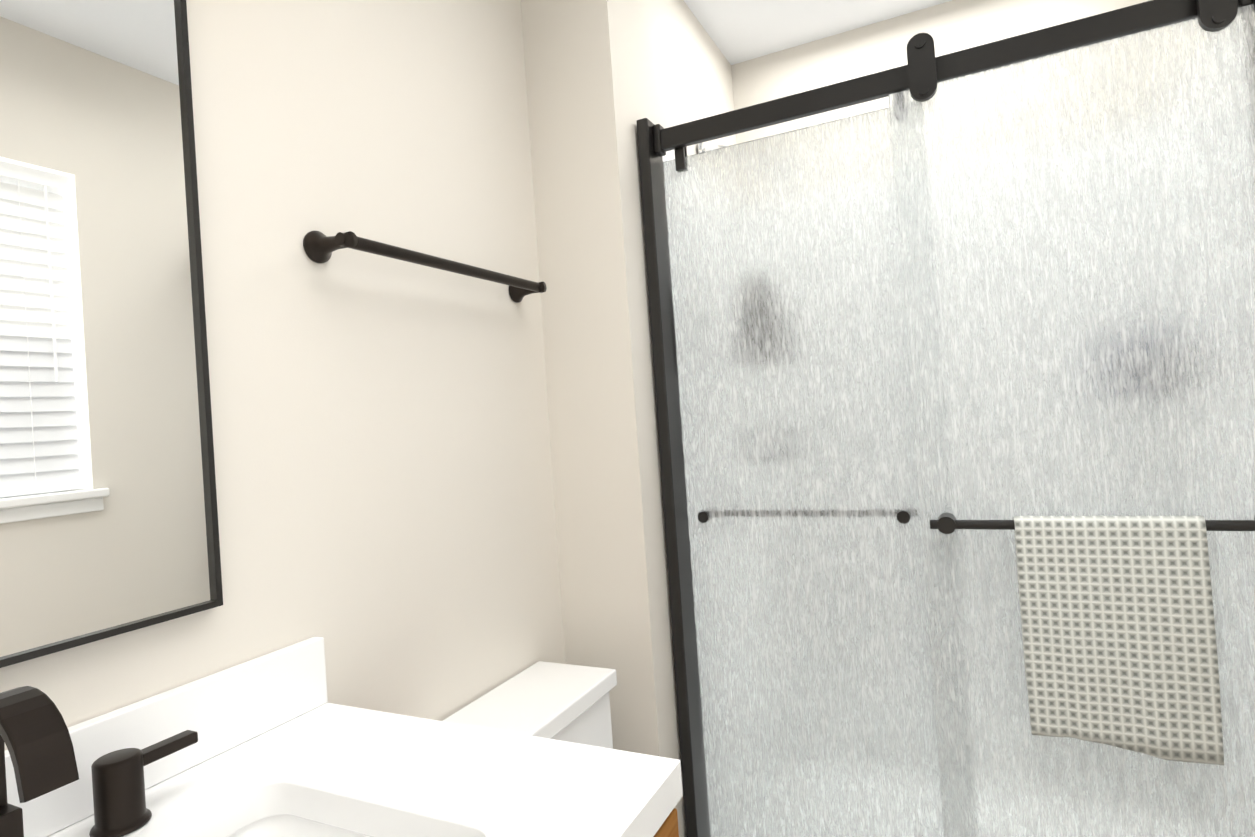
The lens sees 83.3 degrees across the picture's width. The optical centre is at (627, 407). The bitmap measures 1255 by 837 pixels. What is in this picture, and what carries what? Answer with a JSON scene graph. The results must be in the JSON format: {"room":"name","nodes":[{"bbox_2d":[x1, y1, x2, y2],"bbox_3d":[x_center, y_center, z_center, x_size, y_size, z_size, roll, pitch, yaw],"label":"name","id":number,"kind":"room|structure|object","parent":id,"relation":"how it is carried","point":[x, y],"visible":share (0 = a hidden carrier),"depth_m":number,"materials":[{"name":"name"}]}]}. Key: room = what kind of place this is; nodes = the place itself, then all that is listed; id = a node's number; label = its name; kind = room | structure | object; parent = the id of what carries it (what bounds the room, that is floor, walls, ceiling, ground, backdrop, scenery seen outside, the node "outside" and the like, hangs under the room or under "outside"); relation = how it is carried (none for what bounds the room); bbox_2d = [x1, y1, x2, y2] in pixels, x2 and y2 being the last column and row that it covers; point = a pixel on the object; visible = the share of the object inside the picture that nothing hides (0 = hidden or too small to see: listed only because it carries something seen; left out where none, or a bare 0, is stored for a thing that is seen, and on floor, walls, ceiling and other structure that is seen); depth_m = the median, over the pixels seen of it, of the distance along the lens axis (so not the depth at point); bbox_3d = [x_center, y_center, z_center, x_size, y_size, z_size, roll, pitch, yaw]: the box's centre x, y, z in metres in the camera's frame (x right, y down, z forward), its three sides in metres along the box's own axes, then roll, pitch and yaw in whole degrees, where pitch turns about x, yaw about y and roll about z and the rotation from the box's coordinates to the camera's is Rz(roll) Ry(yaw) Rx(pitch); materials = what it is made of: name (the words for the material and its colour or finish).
{"room":"bathroom","nodes":[
{"label":"bathroom","id":0,"kind":"room"},
{"bbox_2d":[0,0,565,750],"bbox_3d":[-0.415,0.060,1.437,0.150,2.500,3.020,-4,-1,26],"label":"wall","id":1,"kind":"structure","parent":0,"point":[384,484],"depth_m":1.22,"materials":[{"name":"white paint"}]},
{"bbox_2d":[0,0,222,667],"bbox_3d":[-0.741,-0.179,0.615,0.020,0.900,0.745,-4,-1,26],"label":"mirror","id":2,"kind":"object","parent":1,"relation":"attached to","point":[109,526],"visible":1,"depth_m":0.83,"materials":[{"name":"black metal"}]},
{"bbox_2d":[303,231,546,302],"bbox_3d":[-0.344,-0.267,1.368,0.080,0.052,0.602,-4,-1,26],"label":"towel bar","id":3,"kind":"object","parent":1,"relation":"attached to","point":[319,247],"visible":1,"depth_m":1.22,"materials":[{"name":"black metal"}]},
{"bbox_2d":[521,0,736,836],"bbox_3d":[0.135,0.032,2.125,0.235,2.500,1.000,-4,-1,26],"label":"wall","id":4,"kind":"structure","parent":0,"point":[603,77],"depth_m":1.68,"materials":[{"name":"white paint"}]},
{"bbox_2d":[662,150,674,161],"bbox_3d":[0.300,0.246,2.154,0.006,1.930,0.810,-4,-1,26],"label":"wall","id":5,"kind":"structure","parent":4,"relation":"attached to","point":[669,155],"depth_m":1.91,"materials":[{"name":"white paint"}]},
{"bbox_2d":[698,142,726,152],"bbox_3d":[0.355,-0.724,2.091,0.280,0.194,0.100,-4,-1,26],"label":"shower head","id":6,"kind":"object","parent":5,"relation":"attached to","point":[702,148],"visible":0.25,"depth_m":2.13},
{"bbox_2d":[663,108,943,836],"bbox_3d":[0.429,0.212,1.649,0.604,1.824,0.073,-4,-1,26],"label":"shower door","id":7,"kind":"structure","parent":4,"relation":"attached to","point":[812,628],"depth_m":1.63,"materials":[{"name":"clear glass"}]},
{"bbox_2d":[636,0,1254,836],"bbox_3d":[0.645,0.195,1.484,1.207,1.884,0.088,-4,-1,26],"label":"shower door frame","id":8,"kind":"object","parent":4,"relation":"attached to","point":[656,142],"visible":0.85,"depth_m":1.70,"materials":[{"name":"black metal"}]},
{"bbox_2d":[889,0,1254,836],"bbox_3d":[0.869,0.153,1.332,0.597,1.872,0.099,-4,-1,26],"label":"shower door","id":9,"kind":"structure","parent":4,"relation":"attached to","point":[1077,242],"depth_m":1.34,"materials":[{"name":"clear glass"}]},
{"bbox_2d":[1014,516,1223,764],"bbox_3d":[0.884,0.410,1.287,0.291,0.426,0.043,-4,-1,26],"label":"hanging towel","id":10,"kind":"object","parent":9,"relation":"hanging from","point":[1118,632],"visible":1,"depth_m":1.27,"materials":[{"name":"beige fabric"}]},
{"bbox_2d":[684,0,951,64],"bbox_3d":[0.213,-1.291,1.103,1.755,0.100,3.020,-4,-1,26],"label":"ceiling","id":11,"kind":"structure","parent":0,"point":[738,31],"depth_m":2.27,"materials":[{"name":"white paint"}]},
{"bbox_2d":[731,0,1147,143],"bbox_3d":[0.934,-0.021,2.373,1.455,2.500,0.150,-4,-1,26],"label":"wall","id":12,"kind":"structure","parent":0,"point":[952,26],"depth_m":2.32,"materials":[{"name":"white paint"}]},
{"bbox_3d":[0.393,1.302,1.066,1.755,0.100,3.020,-4,-1,26],"label":"floor","id":13,"kind":"structure","parent":0,"visible":0},
{"bbox_2d":[442,661,616,748],"bbox_3d":[0.103,0.911,1.228,0.834,0.724,0.424,-4,-1,26],"label":"toilet","id":14,"kind":"object","parent":13,"relation":"on","point":[561,702],"visible":0.29,"depth_m":1.40,"materials":[{"name":"white ceramic"}]},
{"bbox_2d":[653,808,678,836],"bbox_3d":[-0.376,0.887,0.538,0.593,0.820,0.902,-4,-1,26],"label":"bathroom vanity","id":15,"kind":"object","parent":13,"relation":"on","point":[668,827],"visible":0.08,"depth_m":0.80,"materials":[{"name":"brown wood"}]},
{"bbox_2d":[47,703,682,836],"bbox_3d":[-0.404,0.458,0.543,0.598,0.040,0.910,-4,-1,26],"label":"countertop","id":16,"kind":"structure","parent":15,"relation":"on","point":[369,772],"depth_m":0.81,"materials":[{"name":"white stone"}]},
{"bbox_2d":[0,686,197,836],"bbox_3d":[-0.558,0.354,0.637,0.153,0.191,0.392,-4,-1,26],"label":"faucet","id":17,"kind":"object","parent":16,"relation":"on","point":[35,737],"visible":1,"depth_m":0.65,"materials":[{"name":"black metal"}]},
{"bbox_2d":[5,637,327,836],"bbox_3d":[-0.667,0.408,0.671,0.020,0.100,0.910,-4,-1,26],"label":"backsplash","id":18,"kind":"structure","parent":16,"relation":"on","point":[220,712],"depth_m":0.89,"materials":[{"name":"white stone"}]},
{"bbox_2d":[227,815,369,836],"bbox_3d":[-0.380,0.525,0.549,0.352,0.096,0.507,-4,-1,26],"label":"sink","id":19,"kind":"object","parent":16,"relation":"attached to","point":[282,826],"depth_m":0.83,"materials":[{"name":"white ceramic"}]}
]}

